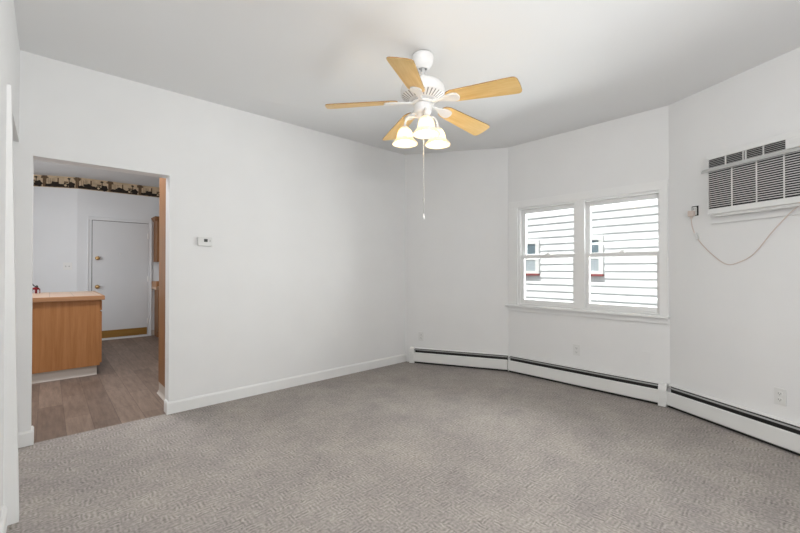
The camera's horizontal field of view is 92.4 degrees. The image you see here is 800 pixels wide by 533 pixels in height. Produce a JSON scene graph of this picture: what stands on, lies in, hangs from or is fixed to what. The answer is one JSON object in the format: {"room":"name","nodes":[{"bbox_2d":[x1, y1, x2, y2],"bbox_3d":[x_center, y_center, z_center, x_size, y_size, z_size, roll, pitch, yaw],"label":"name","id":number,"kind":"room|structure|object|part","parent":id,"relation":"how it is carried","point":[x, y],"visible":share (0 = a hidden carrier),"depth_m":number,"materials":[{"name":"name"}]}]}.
{"room":"empty living room","nodes":[
{"label":"empty living room","id":0,"kind":"room"},
{"bbox_2d":[0,0,19,518],"bbox_3d":[-0.810,-0.205,0.575,0.120,2.860,5.500,0,-1,-43],"label":"wall","id":1,"kind":"structure","parent":0,"point":[9,41],"depth_m":1.77,"materials":[{"name":"paint"}]},
{"bbox_2d":[0,505,6,532],"bbox_3d":[-0.388,1.171,0.204,0.015,0.102,4.400,0,-1,-43],"label":"baseboard","id":2,"kind":"structure","parent":1,"relation":"attached to","point":[3,521],"depth_m":1.74,"materials":[{"name":"white wood"}]},
{"bbox_2d":[3,84,18,525],"bbox_3d":[-1.897,0.181,1.881,0.054,2.110,0.100,0,-1,-43],"label":"trim","id":3,"kind":"structure","parent":1,"relation":"attached to","point":[10,449],"depth_m":1.84,"materials":[{"name":"white wood"}]},
{"bbox_2d":[18,426,33,447],"bbox_3d":[-2.625,1.192,2.687,0.085,0.102,0.115,0,-1,-43],"label":"baseboard","id":4,"kind":"structure","parent":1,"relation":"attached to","point":[25,438],"depth_m":2.65,"materials":[{"name":"white wood"}]},
{"bbox_2d":[33,174,77,292],"bbox_3d":[-6.466,-0.158,6.122,2.200,2.860,0.120,0,-1,-19],"label":"wall","id":5,"kind":"structure","parent":0,"point":[54,209],"depth_m":6.32,"materials":[{"name":"paint"}]},
{"bbox_2d":[33,175,77,188],"bbox_3d":[-6.209,-1.401,6.154,1.700,0.192,0.004,0,-1,-19],"label":"trim","id":6,"kind":"structure","parent":5,"relation":"attached to","point":[38,180],"depth_m":6.33,"materials":[{"name":"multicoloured paper"}]},
{"bbox_2d":[63,263,71,269],"bbox_3d":[-5.523,-0.006,6.367,0.124,0.120,0.016,0,-1,-19],"label":"light switch","id":7,"kind":"object","parent":5,"relation":"attached to","point":[66,266],"visible":1,"depth_m":6.37,"materials":[{"name":"white plastic"}]},
{"bbox_2d":[33,160,159,186],"bbox_3d":[-4.041,-1.570,5.427,4.920,0.128,5.800,0,-1,-43],"label":"ceiling","id":8,"kind":"structure","parent":0,"point":[40,167],"depth_m":6.25,"materials":[{"name":"white paint"}]},
{"bbox_2d":[77,177,158,329],"bbox_3d":[-4.420,-0.147,7.404,2.785,2.860,0.120,0,-1,-43],"label":"wall","id":9,"kind":"structure","parent":0,"point":[92,203],"depth_m":6.69,"materials":[{"name":"paint"}]},
{"bbox_2d":[78,177,158,197],"bbox_3d":[-4.446,-1.392,7.306,2.600,0.192,0.004,0,-1,-43],"label":"trim","id":10,"kind":"structure","parent":9,"relation":"attached to","point":[83,183],"depth_m":6.79,"materials":[{"name":"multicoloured paper"}]},
{"bbox_2d":[87,216,151,339],"bbox_3d":[-4.955,0.214,6.807,0.927,2.128,0.030,0,-1,-43],"label":"trim","id":11,"kind":"structure","parent":9,"relation":"attached to","point":[90,218],"depth_m":6.91,"materials":[{"name":"paint"}]},
{"bbox_2d":[92,220,148,339],"bbox_3d":[-4.934,0.239,6.795,0.815,2.054,0.073,0,-1,-43],"label":"door","id":12,"kind":"structure","parent":9,"relation":"in","point":[119,249],"depth_m":6.81,"materials":[{"name":"white paint"}]},
{"bbox_3d":[-4.950,1.178,6.804,0.775,0.130,0.005,0,-1,-43],"label":"kick plate","id":13,"kind":"part","parent":12,"relation":"part of","materials":[{"name":"gold metal"}]},
{"bbox_2d":[151,216,158,261],"bbox_3d":[-4.227,-0.490,7.252,0.760,0.815,0.368,0,-1,-43],"label":"upper cabinet","id":14,"kind":"object","parent":9,"relation":"attached to","point":[155,219],"visible":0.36,"depth_m":6.96,"materials":[{"name":"brown wood"}]},
{"bbox_3d":[-4.227,-0.861,7.255,0.760,0.075,0.368,0,-1,-43],"label":"crown moulding","id":15,"kind":"part","parent":14,"relation":"part of","materials":[{"name":"brown wood"}]},
{"bbox_3d":[-4.249,-0.458,7.035,0.335,0.723,0.018,0,-1,-43],"label":"door","id":16,"kind":"part","parent":14,"relation":"part of","materials":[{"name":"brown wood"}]},
{"bbox_2d":[152,281,158,286],"bbox_3d":[-4.143,0.326,7.308,0.940,0.100,0.390,0,-1,-43],"label":"backsplash","id":17,"kind":"structure","parent":9,"relation":"attached to","point":[154,283],"depth_m":7.01,"materials":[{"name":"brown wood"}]},
{"bbox_2d":[13,50,404,432],"bbox_3d":[-1.365,-0.177,3.896,3.840,2.860,0.140,0,-1,-43],"label":"wall","id":18,"kind":"structure","parent":0,"point":[302,272],"depth_m":3.64,"materials":[{"name":"paint"}]},
{"bbox_2d":[198,237,211,245],"bbox_3d":[-1.745,-0.224,3.433,0.120,0.080,0.026,0,-1,-43],"label":"thermostat","id":19,"kind":"object","parent":18,"relation":"attached to","point":[202,241],"visible":1,"depth_m":3.42,"materials":[{"name":"white plastic"}]},
{"bbox_2d":[164,354,405,414],"bbox_3d":[-0.979,1.205,4.202,2.770,0.102,0.115,0,-1,-43],"label":"baseboard","id":20,"kind":"structure","parent":18,"relation":"attached to","point":[176,406],"depth_m":3.84,"materials":[{"name":"white wood"}]},
{"bbox_2d":[6,335,799,532],"bbox_3d":[-1.809,1.292,3.686,6.040,0.080,11.550,0,-1,-43],"label":"floor","id":21,"kind":"structure","parent":0,"point":[404,447],"depth_m":2.44,"materials":[{"name":"carpet"}]},
{"bbox_2d":[32,300,101,383],"bbox_3d":[-4.373,0.825,4.546,1.226,0.868,1.256,0,-1,-43],"label":"base cabinet","id":22,"kind":"object","parent":21,"relation":"on","point":[66,335],"visible":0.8,"depth_m":4.29,"materials":[{"name":"brown wood"}]},
{"bbox_2d":[32,291,104,302],"bbox_3d":[-4.371,0.365,4.564,1.248,0.052,1.338,0,-1,-43],"label":"countertop","id":23,"kind":"structure","parent":22,"relation":"on","point":[78,295],"depth_m":4.42,"materials":[{"name":"laminate"}]},
{"bbox_2d":[32,284,39,292],"bbox_3d":[-4.662,0.282,4.908,0.084,0.124,0.033,0,-1,-43],"label":"figurine","id":24,"kind":"object","parent":23,"relation":"on","point":[35,288],"visible":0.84,"depth_m":4.90,"materials":[{"name":"red ceramic"}]},
{"bbox_3d":[-3.671,0.831,4.673,0.021,0.598,0.440,0,-1,-43],"label":"door","id":25,"kind":"part","parent":22,"relation":"part of","materials":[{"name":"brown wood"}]},
{"bbox_2d":[154,289,158,336],"bbox_3d":[-4.125,0.852,7.314,0.900,0.862,0.358,0,-1,-43],"label":"base cabinet","id":26,"kind":"object","parent":21,"relation":"on","point":[156,292],"visible":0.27,"depth_m":7.00,"materials":[{"name":"brown wood"}]},
{"bbox_2d":[152,281,158,289],"bbox_3d":[-4.143,0.348,7.308,0.940,0.145,0.390,0,-1,-43],"label":"countertop","id":27,"kind":"structure","parent":26,"relation":"on","point":[155,284],"depth_m":6.97,"materials":[{"name":"tile"}]},
{"bbox_2d":[157,178,165,400],"bbox_3d":[-1.878,0.078,3.910,0.926,2.350,0.575,0,-1,-43],"label":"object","id":28,"kind":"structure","parent":21,"relation":"on","point":[162,181],"depth_m":3.67,"materials":[{"name":"brown wood"}]},
{"bbox_2d":[14,0,799,154],"bbox_3d":[0.794,-1.561,2.048,4.420,0.203,5.640,0,-1,-43],"label":"ceiling","id":29,"kind":"structure","parent":0,"point":[577,64],"depth_m":2.61,"materials":[{"name":"white paint"}]},
{"bbox_2d":[325,50,521,218],"bbox_3d":[0.194,-0.895,2.684,1.257,1.149,1.296,0,-1,-43],"label":"ceiling fan","id":30,"kind":"object","parent":29,"relation":"hanging from","point":[422,91],"visible":1,"depth_m":2.60,"materials":[{"name":"white metal"}]},
{"bbox_3d":[-0.262,-1.112,2.638,0.494,0.074,0.152,0,0,-4],"label":"blade","id":31,"kind":"part","parent":30,"relation":"part of","materials":[{"name":"brown wood"}]},
{"bbox_3d":[0.004,-1.108,3.057,0.152,0.074,0.494,0,-1,-22],"label":"blade","id":32,"kind":"part","parent":30,"relation":"part of","materials":[{"name":"brown wood"}]},
{"bbox_3d":[0.035,-0.925,2.719,0.182,0.116,0.182,0,-1,-43],"label":"lamp shade","id":33,"kind":"part","parent":30,"relation":"part of","materials":[{"name":"white glass"}]},
{"bbox_3d":[0.054,-1.115,2.256,0.152,0.074,0.494,0,-1,14],"label":"blade","id":34,"kind":"part","parent":30,"relation":"part of","materials":[{"name":"brown wood"}]},
{"bbox_3d":[0.079,-1.028,2.701,0.109,0.072,0.015,0,-1,24],"label":"light arm","id":35,"kind":"part","parent":30,"relation":"part of","materials":[{"name":"white metal"}]},
{"bbox_3d":[0.161,-0.715,2.608,0.012,0.722,0.012,0,-1,-43],"label":"pull chain","id":36,"kind":"part","parent":30,"relation":"part of","materials":[{"name":"grey metal"}]},
{"bbox_3d":[0.172,-0.926,2.528,0.182,0.116,0.182,0,-1,-43],"label":"lamp shade","id":37,"kind":"part","parent":30,"relation":"part of","materials":[{"name":"white glass"}]},
{"bbox_3d":[0.270,-0.925,2.742,0.182,0.116,0.182,0,-1,-43],"label":"lamp shade","id":38,"kind":"part","parent":30,"relation":"part of","materials":[{"name":"white glass"}]},
{"bbox_3d":[0.484,-1.109,2.934,0.494,0.074,0.152,0,-1,-40],"label":"blade","id":39,"kind":"part","parent":30,"relation":"part of","materials":[{"name":"brown wood"}]},
{"bbox_3d":[0.516,-1.113,2.439,0.494,0.074,0.152,0,-1,32],"label":"blade","id":40,"kind":"part","parent":30,"relation":"part of","materials":[{"name":"brown wood"}]},
{"bbox_2d":[405,148,507,361],"bbox_3d":[0.715,-0.168,4.945,1.330,2.860,0.140,0,-1,21],"label":"wall","id":41,"kind":"structure","parent":0,"point":[456,257],"depth_m":4.86,"materials":[{"name":"paint"}]},
{"bbox_2d":[419,332,423,340],"bbox_3d":[0.277,0.915,5.026,0.072,0.114,0.009,0,-1,21],"label":"wall outlet","id":42,"kind":"object","parent":41,"relation":"attached to","point":[421,334],"visible":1,"depth_m":5.02,"materials":[{"name":"white plastic"}]},
{"bbox_2d":[409,347,507,370],"bbox_3d":[0.713,1.159,4.821,1.240,0.201,0.075,0,-1,21],"label":"baseboard heater","id":43,"kind":"object","parent":41,"relation":"attached to","point":[467,359],"visible":1,"depth_m":4.79,"materials":[{"name":"grey metal"}]},
{"bbox_2d":[415,347,507,355],"bbox_3d":[0.747,1.068,4.827,1.180,0.011,0.035,0,-1,21],"label":"hood","id":44,"kind":"object","parent":43,"relation":"attached to","point":[416,348],"depth_m":4.82,"materials":[{"name":"white metal"}]},
{"bbox_3d":[0.752,1.161,4.838,1.180,0.170,0.008,0,-1,21],"label":"plate","id":45,"kind":"part","parent":43,"relation":"part of","materials":[{"name":"grey metal"}]},
{"bbox_2d":[508,105,669,391],"bbox_3d":[1.899,-0.175,4.072,0.100,2.860,1.634,0,-1,-43],"label":"wall","id":46,"kind":"structure","parent":0,"point":[633,149],"depth_m":3.92,"materials":[{"name":"paint"}]},
{"bbox_2d":[518,201,573,308],"bbox_3d":[1.675,-0.120,4.317,0.098,1.142,0.706,0,-1,-43],"label":"window","id":47,"kind":"structure","parent":46,"relation":"in","point":[522,212],"depth_m":4.45,"materials":[{"name":"white plastic"}]},
{"bbox_3d":[1.660,0.149,4.300,0.030,0.567,0.662,0,-1,-43],"label":"sash","id":48,"kind":"part","parent":47,"relation":"part of","materials":[{"name":"white plastic"}]},
{"bbox_3d":[1.690,-0.389,4.332,0.030,0.565,0.662,0,-1,-43],"label":"sash","id":49,"kind":"part","parent":47,"relation":"part of","materials":[{"name":"white plastic"}]},
{"bbox_2d":[573,344,579,355],"bbox_3d":[1.856,0.877,4.030,0.009,0.114,0.072,0,-1,-43],"label":"wall outlet","id":50,"kind":"object","parent":46,"relation":"attached to","point":[576,348],"visible":1,"depth_m":4.03,"materials":[{"name":"white plastic"}]},
{"bbox_2d":[505,304,669,323],"bbox_3d":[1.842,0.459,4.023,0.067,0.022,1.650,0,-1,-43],"label":"trim","id":51,"kind":"structure","parent":46,"relation":"attached to","point":[511,305],"depth_m":3.87,"materials":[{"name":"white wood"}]},
{"bbox_2d":[508,180,667,315],"bbox_3d":[1.862,-0.163,4.035,0.030,1.222,1.608,0,-1,-43],"label":"trim","id":52,"kind":"structure","parent":46,"relation":"attached to","point":[579,198],"depth_m":4.00,"materials":[{"name":"white wood"}]},
{"bbox_2d":[508,355,667,406],"bbox_3d":[1.841,1.152,3.998,0.075,0.201,1.588,0,-1,-43],"label":"baseboard heater","id":53,"kind":"object","parent":46,"relation":"attached to","point":[644,390],"visible":0.98,"depth_m":3.86,"materials":[{"name":"grey metal"}]},
{"bbox_2d":[509,355,658,383],"bbox_3d":[1.833,1.061,4.033,0.035,0.011,1.526,0,-1,-43],"label":"hood","id":54,"kind":"object","parent":53,"relation":"attached to","point":[585,370],"depth_m":3.94,"materials":[{"name":"white metal"}]},
{"bbox_3d":[1.842,1.155,4.040,0.008,0.170,1.526,0,-1,-43],"label":"plate","id":55,"kind":"part","parent":53,"relation":"part of","materials":[{"name":"grey metal"}]},
{"bbox_2d":[585,190,659,314],"bbox_3d":[2.182,-0.125,3.766,0.098,1.142,0.734,0,-1,-43],"label":"window","id":56,"kind":"structure","parent":46,"relation":"in","point":[650,195],"depth_m":3.78,"materials":[{"name":"white plastic"}]},
{"bbox_3d":[2.196,-0.393,3.781,0.030,0.565,0.690,0,-1,-43],"label":"sash","id":57,"kind":"part","parent":56,"relation":"part of","materials":[{"name":"white plastic"}]},
{"bbox_3d":[2.167,0.145,3.750,0.030,0.567,0.690,0,-1,-43],"label":"sash","id":58,"kind":"part","parent":56,"relation":"part of","materials":[{"name":"white plastic"}]},
{"bbox_3d":[2.213,-0.124,3.795,0.010,1.104,0.682,0,-1,-43],"label":"storm frame","id":59,"kind":"part","parent":56,"relation":"part of","materials":[{"name":"white plastic"}]},
{"bbox_2d":[669,47,799,423],"bbox_3d":[2.652,-0.186,2.811,0.140,2.860,1.330,0,-1,-15],"label":"wall","id":60,"kind":"structure","parent":0,"point":[735,329],"depth_m":2.92,"materials":[{"name":"paint"}]},
{"bbox_2d":[692,206,698,215],"bbox_3d":[2.470,-0.466,3.212,0.011,0.082,0.056,0,-1,-15],"label":"receptacle","id":61,"kind":"object","parent":60,"relation":"attached to","point":[694,208],"visible":0.92,"depth_m":3.19,"materials":[{"name":"white plastic"}]},
{"bbox_2d":[666,384,799,455],"bbox_3d":[2.548,1.141,2.781,0.075,0.201,1.286,0,-1,-15],"label":"baseboard heater","id":62,"kind":"object","parent":60,"relation":"attached to","point":[783,434],"visible":1,"depth_m":2.85,"materials":[{"name":"grey metal"}]},
{"bbox_2d":[669,384,799,426],"bbox_3d":[2.558,1.051,2.810,0.035,0.011,1.236,0,-1,-15],"label":"hood","id":63,"kind":"object","parent":62,"relation":"attached to","point":[762,415],"depth_m":2.87,"materials":[{"name":"white metal"}]},
{"bbox_3d":[2.570,1.144,2.813,0.008,0.170,1.236,0,-1,-15],"label":"plate","id":64,"kind":"part","parent":62,"relation":"part of","materials":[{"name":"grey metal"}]},
{"bbox_2d":[688,130,799,264],"bbox_3d":[2.521,-0.445,2.792,0.117,0.866,0.910,0,-1,-15],"label":"air conditioner","id":65,"kind":"object","parent":60,"relation":"attached to","point":[764,175],"visible":1,"depth_m":2.72,"materials":[{"name":"white plastic"}]},
{"bbox_3d":[2.546,-0.218,2.827,0.036,0.412,0.816,0,-1,-12],"label":"power cord","id":66,"kind":"part","parent":65,"relation":"part of","materials":[{"name":"beige plastic"}]},
{"bbox_2d":[708,140,784,167],"bbox_3d":[2.500,-0.807,2.787,0.244,0.070,0.444,0,-1,-43],"label":"vent","id":67,"kind":"object","parent":65,"relation":"attached to","point":[771,147],"depth_m":2.76,"materials":[{"name":"black plastic"}]},
{"bbox_2d":[708,151,799,207],"bbox_3d":[2.517,-0.604,2.697,0.011,0.301,0.682,0,-1,-15],"label":"grille","id":68,"kind":"object","parent":65,"relation":"attached to","point":[775,179],"depth_m":2.70,"materials":[{"name":"white plastic"}]},
{"bbox_3d":[2.576,-0.819,2.460,0.004,0.025,0.130,0,-1,-15],"label":"control panel","id":69,"kind":"part","parent":65,"relation":"part of","materials":[{"name":"white plastic"}]},
{"bbox_2d":[710,130,799,223],"bbox_3d":[2.600,-0.623,2.699,0.019,0.560,0.792,0,-1,-15],"label":"trim","id":70,"kind":"structure","parent":60,"relation":"attached to","point":[781,212],"depth_m":2.77,"materials":[{"name":"paint"}]},
{"bbox_2d":[774,387,786,406],"bbox_3d":[2.617,0.896,2.640,0.009,0.114,0.072,0,-1,-15],"label":"wall outlet","id":71,"kind":"object","parent":60,"relation":"attached to","point":[780,395],"visible":1,"depth_m":2.64,"materials":[{"name":"white plastic"}]},
{"label":"outside","id":72,"kind":"structure","parent":0,"visible":0},
{"bbox_3d":[5.570,1.959,7.446,9.400,0.150,24.000,0,-1,-43],"label":"ground","id":73,"kind":"structure","parent":72,"visible":0},
{"bbox_2d":[525,199,657,306],"bbox_3d":[3.264,-0.761,6.434,0.300,5.329,13.000,0,-1,-43],"label":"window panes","id":74,"kind":"structure","parent":73,"relation":"on","point":[549,279],"depth_m":6.25,"materials":[{"name":"white"}]},
{"bbox_3d":[2.381,-0.018,7.247,0.005,0.200,0.400,0,-1,-43],"label":"pane","id":75,"kind":"part","parent":74,"relation":"part of","materials":[{"name":"grey"}]},
{"bbox_3d":[2.381,-0.285,7.249,0.005,0.265,0.400,0,-1,-43],"label":"pane","id":76,"kind":"part","parent":74,"relation":"part of","materials":[{"name":"blue"}]},
{"bbox_3d":[3.163,-0.025,6.397,0.005,0.200,0.300,0,-1,-43],"label":"pane","id":77,"kind":"part","parent":74,"relation":"part of","materials":[{"name":"grey"}]},
{"bbox_3d":[3.163,-0.298,6.399,0.005,0.275,0.300,0,-1,-43],"label":"pane","id":78,"kind":"part","parent":74,"relation":"part of","materials":[{"name":"blue"}]}
]}

